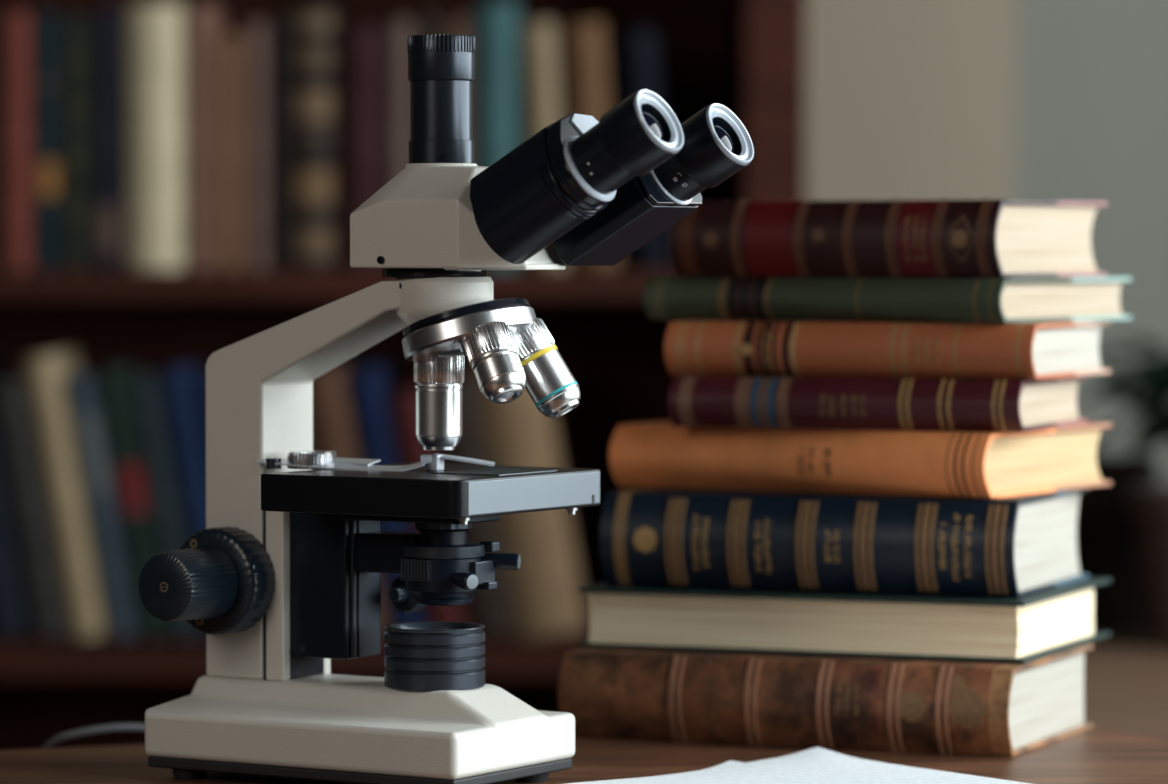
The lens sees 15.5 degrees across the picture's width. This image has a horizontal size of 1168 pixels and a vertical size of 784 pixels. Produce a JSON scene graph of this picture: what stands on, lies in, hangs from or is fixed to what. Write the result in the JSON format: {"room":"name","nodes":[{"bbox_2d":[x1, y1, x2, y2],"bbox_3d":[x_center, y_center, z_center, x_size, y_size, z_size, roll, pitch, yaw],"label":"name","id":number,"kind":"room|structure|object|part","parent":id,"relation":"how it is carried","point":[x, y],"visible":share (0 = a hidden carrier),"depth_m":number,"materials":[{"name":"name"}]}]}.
{"room":"study room","nodes":[
{"label":"study room","id":0,"kind":"room"},
{"bbox_2d":[806,0,1015,200],"bbox_3d":[-1.077,-0.580,4.673,3.045,2.950,0.500,0,2,0],"label":"wall","id":1,"kind":"structure","parent":0,"point":[906,99],"depth_m":4.43,"materials":[{"name":"beige paint"}]},
{"bbox_2d":[1015,0,1167,482],"bbox_3d":[1.073,-0.583,4.783,1.255,2.950,0.280,0,2,0],"label":"wall","id":2,"kind":"structure","parent":0,"point":[1092,75],"depth_m":4.65,"materials":[{"name":"grey paint"}]},
{"bbox_3d":[-0.450,1.014,1.854,4.300,0.050,6.200,0,2,0],"label":"floor","id":3,"kind":"structure","parent":0,"visible":0},
{"bbox_2d":[0,0,805,749],"bbox_3d":[-0.384,0.194,4.277,1.192,1.430,0.336,0,2,0],"label":"bookcase","id":4,"kind":"object","parent":3,"relation":"on","point":[747,57],"visible":0.13,"depth_m":4.42,"materials":[{"name":"brown wood"}]},
{"bbox_2d":[0,13,1,268],"bbox_3d":[-0.581,-0.243,4.196,0.040,0.246,0.166,0,2,0],"label":"book","id":5,"kind":"object","parent":4,"relation":"on","point":[0,13],"visible":0.13,"depth_m":4.13,"materials":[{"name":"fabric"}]},
{"bbox_2d":[0,360,29,637],"bbox_3d":[-0.577,0.104,4.208,0.084,0.265,0.166,0,2,0],"label":"book","id":6,"kind":"object","parent":4,"relation":"on","point":[13,615],"visible":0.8,"depth_m":4.13,"materials":[{"name":"fabric"}]},
{"bbox_2d":[1,12,32,268],"bbox_3d":[-0.545,-0.243,4.197,0.028,0.246,0.164,0,2,0],"label":"book","id":7,"kind":"object","parent":4,"relation":"on","point":[16,27],"visible":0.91,"depth_m":4.12,"materials":[{"name":"fabric"}]},
{"bbox_2d":[0,377,68,639],"bbox_3d":[-0.535,0.110,4.208,0.076,0.252,0.166,0,2,0],"label":"book","id":8,"kind":"object","parent":4,"relation":"on","point":[19,456],"visible":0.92,"depth_m":4.13,"materials":[{"name":"fabric"}]},
{"bbox_2d":[32,12,59,268],"bbox_3d":[-0.517,-0.243,4.197,0.025,0.246,0.164,0,2,0],"label":"book","id":9,"kind":"object","parent":4,"relation":"on","point":[45,25],"visible":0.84,"depth_m":4.12,"materials":[{"name":"fabric"}]},
{"bbox_2d":[22,350,106,639],"bbox_3d":[-0.500,0.099,4.208,0.078,0.276,0.165,0,2,0],"label":"book","id":10,"kind":"object","parent":4,"relation":"on","point":[44,374],"visible":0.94,"depth_m":4.13,"materials":[{"name":"fabric"}]},
{"bbox_2d":[59,14,89,268],"bbox_3d":[-0.489,-0.242,4.197,0.027,0.244,0.164,0,2,0],"label":"book","id":11,"kind":"object","parent":4,"relation":"on","point":[74,28],"visible":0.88,"depth_m":4.12,"materials":[{"name":"fabric"}]},
{"bbox_2d":[63,372,137,639],"bbox_3d":[-0.466,0.108,4.209,0.070,0.257,0.164,0,2,0],"label":"book","id":12,"kind":"object","parent":4,"relation":"on","point":[80,389],"visible":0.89,"depth_m":4.13,"materials":[{"name":"fabric"}]},
{"bbox_2d":[89,8,127,268],"bbox_3d":[-0.461,-0.245,4.197,0.027,0.250,0.164,0,2,0],"label":"book","id":13,"kind":"object","parent":4,"relation":"on","point":[107,26],"visible":0.97,"depth_m":4.12,"materials":[{"name":"fabric"}]},
{"bbox_2d":[93,362,170,639],"bbox_3d":[-0.435,0.105,4.208,0.072,0.263,0.165,0,2,0],"label":"book","id":14,"kind":"object","parent":4,"relation":"on","point":[112,385],"visible":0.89,"depth_m":4.13,"materials":[{"name":"fabric"}]},
{"bbox_2d":[127,4,186,268],"bbox_3d":[-0.411,-0.247,4.196,0.054,0.254,0.166,0,2,0],"label":"book","id":15,"kind":"object","parent":4,"relation":"on","point":[156,33],"visible":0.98,"depth_m":4.12,"materials":[{"name":"paper"}]},
{"bbox_2d":[128,373,200,639],"bbox_3d":[-0.405,0.108,4.209,0.068,0.257,0.164,0,2,0],"label":"book","id":16,"kind":"object","parent":4,"relation":"on","point":[144,389],"visible":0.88,"depth_m":4.13,"materials":[{"name":"fabric"}]},
{"bbox_2d":[156,362,205,639],"bbox_3d":[-0.374,0.104,4.208,0.074,0.264,0.165,0,2,0],"label":"book","id":17,"kind":"object","parent":4,"relation":"on","point":[176,386],"visible":0.56,"depth_m":4.13,"materials":[{"name":"fabric"}]},
{"bbox_2d":[193,375,205,454],"bbox_3d":[-0.341,0.108,4.209,0.070,0.256,0.164,0,2,0],"label":"book","id":18,"kind":"object","parent":4,"relation":"on","point":[199,383],"visible":0.17,"depth_m":4.13,"materials":[{"name":"fabric"}]},
{"bbox_2d":[186,6,225,268],"bbox_3d":[-0.368,-0.246,4.197,0.026,0.252,0.164,0,2,0],"label":"book","id":19,"kind":"object","parent":4,"relation":"on","point":[202,22],"visible":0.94,"depth_m":4.12,"materials":[{"name":"fabric"}]},
{"bbox_2d":[215,34,241,268],"bbox_3d":[-0.342,-0.233,4.198,0.024,0.225,0.164,0,2,0],"label":"book","id":20,"kind":"object","parent":4,"relation":"on","point":[228,47],"visible":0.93,"depth_m":4.12,"materials":[{"name":"fabric"}]},
{"bbox_2d":[242,22,268,268],"bbox_3d":[-0.316,-0.238,4.197,0.024,0.236,0.164,0,2,0],"label":"book","id":21,"kind":"object","parent":4,"relation":"on","point":[255,35],"visible":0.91,"depth_m":4.12,"materials":[{"name":"fabric"}]},
{"bbox_2d":[268,20,288,268],"bbox_3d":[-0.294,-0.239,4.198,0.017,0.238,0.163,0,2,0],"label":"book","id":22,"kind":"object","parent":4,"relation":"on","point":[278,29],"visible":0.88,"depth_m":4.12,"materials":[{"name":"fabric"}]},
{"bbox_3d":[-0.388,0.252,4.275,1.084,0.034,0.320,0,2,0],"label":"shelf","id":23,"kind":"part","parent":4,"relation":"part of","materials":[{"name":"brown wood"}]},
{"bbox_2d":[288,6,341,268],"bbox_3d":[-0.262,-0.246,4.196,0.042,0.252,0.166,0,2,0],"label":"book","id":24,"kind":"object","parent":4,"relation":"on","point":[311,29],"visible":0.97,"depth_m":4.12,"materials":[{"name":"fabric"}]},
{"bbox_3d":[-0.388,-0.107,4.263,1.084,0.029,0.320,0,2,0],"label":"shelf","id":25,"kind":"part","parent":4,"relation":"part of","materials":[{"name":"brown wood"}]},
{"bbox_2d":[313,360,387,633],"bbox_3d":[-0.232,0.104,4.208,0.086,0.266,0.166,0,2,0],"label":"book","id":26,"kind":"object","parent":4,"relation":"on","point":[333,424],"visible":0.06,"depth_m":4.12,"materials":[{"name":"fabric"}]},
{"bbox_2d":[335,26,385,268],"bbox_3d":[-0.215,-0.236,4.197,0.047,0.233,0.166,0,2,0],"label":"book","id":27,"kind":"object","parent":4,"relation":"on","point":[360,51],"visible":0.84,"depth_m":4.12,"materials":[{"name":"fabric"}]},
{"bbox_2d":[345,362,424,623],"bbox_3d":[-0.191,0.104,4.208,0.076,0.264,0.165,0,2,0],"label":"book","id":28,"kind":"object","parent":4,"relation":"on","point":[368,388],"visible":0.41,"depth_m":4.13,"materials":[{"name":"fabric"}]},
{"bbox_2d":[386,20,413,182],"bbox_3d":[-0.177,-0.239,4.197,0.025,0.238,0.164,0,2,0],"label":"book","id":29,"kind":"object","parent":4,"relation":"on","point":[397,31],"visible":0.48,"depth_m":4.12,"materials":[{"name":"fabric"}]},
{"bbox_2d":[386,389,465,621],"bbox_3d":[-0.152,0.115,4.208,0.076,0.243,0.166,0,2,0],"label":"book","id":30,"kind":"object","parent":4,"relation":"on","point":[401,405],"visible":0.29,"depth_m":4.13,"materials":[{"name":"fabric"}]},
{"bbox_2d":[414,14,442,34],"bbox_3d":[-0.150,-0.242,4.197,0.026,0.244,0.164,0,2,0],"label":"book","id":31,"kind":"object","parent":4,"relation":"on","point":[423,23],"visible":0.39,"depth_m":4.11,"materials":[{"name":"fabric"}]},
{"bbox_2d":[443,18,472,35],"bbox_3d":[-0.122,-0.240,4.197,0.026,0.240,0.164,0,2,0],"label":"book","id":32,"kind":"object","parent":4,"relation":"on","point":[460,26],"visible":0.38,"depth_m":4.11,"materials":[{"name":"fabric"}]},
{"bbox_2d":[437,374,517,637],"bbox_3d":[-0.108,0.109,4.208,0.088,0.254,0.166,0,2,0],"label":"book","id":33,"kind":"object","parent":4,"relation":"on","point":[494,609],"visible":0.36,"depth_m":4.13,"materials":[{"name":"fabric"}]},
{"bbox_2d":[473,2,519,166],"bbox_3d":[-0.085,-0.248,4.196,0.043,0.256,0.166,0,2,0],"label":"book","id":34,"kind":"object","parent":4,"relation":"on","point":[496,25],"visible":0.62,"depth_m":4.11,"materials":[{"name":"fabric"}]},
{"bbox_2d":[477,382,585,639],"bbox_3d":[-0.052,0.099,4.208,0.107,0.275,0.166,0,2,0],"label":"book","id":35,"kind":"object","parent":4,"relation":"on","point":[547,601],"visible":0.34,"depth_m":4.13,"materials":[{"name":"fabric"}]},
{"bbox_2d":[520,21,568,267],"bbox_3d":[-0.038,-0.239,4.197,0.047,0.238,0.165,0,2,0],"label":"book","id":36,"kind":"object","parent":4,"relation":"on","point":[538,39],"visible":0.4,"depth_m":4.11,"materials":[{"name":"fabric"}]},
{"bbox_2d":[562,21,618,268],"bbox_3d":[0.006,-0.239,4.196,0.055,0.238,0.166,0,2,0],"label":"book","id":37,"kind":"object","parent":4,"relation":"on","point":[583,42],"visible":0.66,"depth_m":4.11,"materials":[{"name":"fabric"}]},
{"bbox_2d":[616,29,669,268],"bbox_3d":[0.057,-0.235,4.197,0.052,0.230,0.166,0,2,0],"label":"book","id":38,"kind":"object","parent":4,"relation":"on","point":[636,50],"visible":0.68,"depth_m":4.12,"materials":[{"name":"fabric"}]},
{"bbox_3d":[0.183,0.194,4.277,0.058,1.430,0.336,0,2,0],"label":"panel","id":39,"kind":"part","parent":4,"relation":"part of","materials":[{"name":"brown wood"}]},
{"bbox_2d":[0,726,1167,783],"bbox_3d":[-0.276,0.607,2.085,1.600,0.750,1.000,-1,2,-22],"label":"desk","id":40,"kind":"object","parent":3,"relation":"on","point":[1094,755],"visible":0.49,"depth_m":2.52,"materials":[{"name":"brown wood"}]},
{"bbox_2d":[42,723,144,747],"bbox_3d":[-0.257,0.581,2.688,0.187,0.765,0.115,-1,2,-21],"label":"power cable","id":41,"kind":"object","parent":40,"relation":"on","point":[115,727],"visible":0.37,"depth_m":2.60,"materials":[{"name":"black rubber"}]},
{"bbox_2d":[139,34,753,783],"bbox_3d":[-0.077,0.011,2.400,0.334,0.420,0.162,1,2,32],"label":"microscope","id":42,"kind":"object","parent":40,"relation":"on","point":[281,581],"visible":1,"depth_m":2.39,"materials":[{"name":"beige paint"}]},
{"bbox_3d":[-0.224,0.109,2.425,0.041,0.041,0.042,1,2,32],"label":"fine focus knob","id":43,"kind":"part","parent":42,"relation":"part of","materials":[{"name":"plastic"}]},
{"bbox_3d":[-0.207,0.108,2.452,0.061,0.061,0.024,1,2,32],"label":"coarse focus knob","id":44,"kind":"part","parent":42,"relation":"part of","materials":[{"name":"plastic"}]},
{"bbox_3d":[-0.164,0.113,2.466,0.012,0.101,0.047,1,2,32],"label":"rail","id":45,"kind":"part","parent":42,"relation":"part of","materials":[{"name":"beige paint"}]},
{"bbox_3d":[-0.144,0.050,2.454,0.144,0.229,0.051,1,2,32],"label":"arm","id":46,"kind":"part","parent":42,"relation":"part of","materials":[{"name":"beige paint"}]},
{"bbox_3d":[-0.124,0.108,2.444,0.002,0.086,0.028,1,2,32],"label":"carrier plate","id":47,"kind":"part","parent":42,"relation":"part of","materials":[{"name":"black metal"}]},
{"bbox_3d":[-0.102,0.115,2.459,0.023,0.023,0.022,1,2,32],"label":"condenser knob","id":48,"kind":"part","parent":42,"relation":"part of","materials":[{"name":"plastic"}]},
{"bbox_3d":[-0.084,0.040,2.421,0.008,0.009,0.008,1,2,32],"label":"clip post","id":49,"kind":"part","parent":42,"relation":"part of","materials":[{"name":"silver metal"}]},
{"bbox_2d":[405,163,476,166],"bbox_3d":[-0.080,-0.119,2.407,0.040,0.018,0.040,1,2,32],"label":"ring","id":50,"kind":"object","parent":42,"relation":"attached to","point":[410,164],"depth_m":2.39,"materials":[{"name":"silver paint"}]},
{"bbox_2d":[416,599,472,605],"bbox_3d":[-0.078,0.117,2.412,0.032,0.004,0.032,0,2,-2],"label":"lens","id":51,"kind":"object","parent":42,"relation":"on","point":[434,602],"depth_m":2.40,"materials":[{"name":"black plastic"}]},
{"bbox_3d":[-0.067,0.105,2.390,0.010,0.010,0.017,-1,2,-38],"label":"lever","id":52,"kind":"part","parent":42,"relation":"part of","materials":[{"name":"black plastic"}]},
{"bbox_3d":[-0.058,0.097,2.410,0.016,0.026,0.024,1,2,32],"label":"lever mount","id":53,"kind":"part","parent":42,"relation":"part of","materials":[{"name":"black metal"}]},
{"bbox_3d":[-0.050,0.045,2.405,0.046,0.002,0.060,1,2,32],"label":"stage plate","id":54,"kind":"part","parent":42,"relation":"part of","materials":[{"name":"metal"}]},
{"bbox_3d":[-0.048,0.095,2.416,0.023,0.010,0.010,0,2,10],"label":"lever","id":55,"kind":"part","parent":42,"relation":"part of","materials":[{"name":"black plastic"}]},
{"bbox_2d":[703,760,742,769],"bbox_3d":[0.155,0.221,2.332,0.290,0.004,0.210,1,2,31],"label":"paper sheet","id":56,"kind":"object","parent":40,"relation":"on","point":[728,763],"visible":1,"depth_m":2.48,"materials":[{"name":"white paper"}]},
{"bbox_2d":[567,747,1030,783],"bbox_3d":[0.156,0.217,2.343,0.210,0.007,0.290,-2,3,-42],"label":"paper sheet","id":57,"kind":"object","parent":56,"relation":"on","point":[817,765],"visible":1,"depth_m":2.44,"materials":[{"name":"white paper"}]},
{"bbox_2d":[558,644,1092,756],"bbox_3d":[0.151,0.186,2.670,0.288,0.054,0.184,1,2,22],"label":"book","id":58,"kind":"object","parent":40,"relation":"on","point":[871,704],"visible":0.96,"depth_m":2.59,"materials":[{"name":"brown leather"}]},
{"bbox_2d":[577,577,1110,663],"bbox_3d":[0.166,0.139,2.713,0.288,0.037,0.200,1,2,22],"label":"book","id":59,"kind":"object","parent":58,"relation":"on","point":[1026,629],"visible":0.83,"depth_m":2.63,"materials":[{"name":"white paper"}]},
{"bbox_2d":[599,487,1088,597],"bbox_3d":[0.166,0.091,2.704,0.265,0.059,0.186,1,2,21],"label":"book","id":60,"kind":"object","parent":59,"relation":"on","point":[1025,545],"visible":0.99,"depth_m":2.63,"materials":[{"name":"blue leather"}]},
{"bbox_2d":[609,421,1111,498],"bbox_3d":[0.176,0.040,2.729,0.262,0.040,0.188,1,2,31],"label":"book","id":61,"kind":"object","parent":60,"relation":"on","point":[660,454],"visible":0.94,"depth_m":2.65,"materials":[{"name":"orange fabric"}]},
{"bbox_2d":[668,375,1087,432],"bbox_3d":[0.186,0.005,2.701,0.226,0.032,0.158,1,2,22],"label":"book","id":62,"kind":"object","parent":61,"relation":"on","point":[985,405],"visible":0.98,"depth_m":2.63,"materials":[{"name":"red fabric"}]},
{"bbox_2d":[664,320,1110,379],"bbox_3d":[0.193,-0.028,2.714,0.240,0.034,0.166,1,2,23],"label":"book","id":63,"kind":"object","parent":62,"relation":"on","point":[1050,350],"visible":0.99,"depth_m":2.64,"materials":[{"name":"brown leather"}]},
{"bbox_2d":[643,277,1130,323],"bbox_3d":[0.194,-0.060,2.742,0.255,0.028,0.182,1,2,33],"label":"book","id":64,"kind":"object","parent":63,"relation":"on","point":[812,299],"visible":0.97,"depth_m":2.67,"materials":[{"name":"green fabric"}]},
{"bbox_2d":[668,198,1106,278],"bbox_3d":[0.193,-0.097,2.726,0.228,0.049,0.166,1,2,31],"label":"book","id":65,"kind":"object","parent":64,"relation":"on","point":[1005,238],"visible":0.96,"depth_m":2.66,"materials":[{"name":"red leather"}]},
{"bbox_2d":[1084,636,1167,740],"bbox_3d":[0.810,0.585,3.691,0.980,0.687,0.980,0,2,0],"label":"side table","id":66,"kind":"object","parent":3,"relation":"on","point":[1126,677],"visible":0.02,"depth_m":3.58,"materials":[{"name":"brown wood"}]},
{"bbox_2d":[1077,454,1159,635],"bbox_3d":[0.455,0.144,4.092,0.170,0.166,0.126,0,2,0],"label":"storage box","id":67,"kind":"object","parent":66,"relation":"on","point":[1108,546],"visible":0.43,"depth_m":4.03,"materials":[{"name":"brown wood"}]},
{"bbox_3d":[0.455,0.070,4.090,0.170,0.016,0.126,0,2,0],"label":"lid","id":68,"kind":"part","parent":67,"relation":"part of","materials":[{"name":"brown wood"}]},
{"bbox_2d":[1081,336,1167,648],"bbox_3d":[0.576,0.092,3.921,0.250,0.283,0.239,2,3,43],"label":"potted plant","id":69,"kind":"object","parent":66,"relation":"on","point":[1148,502],"visible":0.94,"depth_m":3.90,"materials":[{"name":"green plant"}]},
{"bbox_3d":[0.574,0.160,3.927,0.156,0.147,0.156,0,2,0],"label":"pot","id":70,"kind":"part","parent":69,"relation":"part of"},
{"bbox_3d":[0.575,0.037,3.922,0.139,0.157,0.130,2,2,41],"label":"stem","id":71,"kind":"part","parent":69,"relation":"part of","materials":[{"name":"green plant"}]}
]}

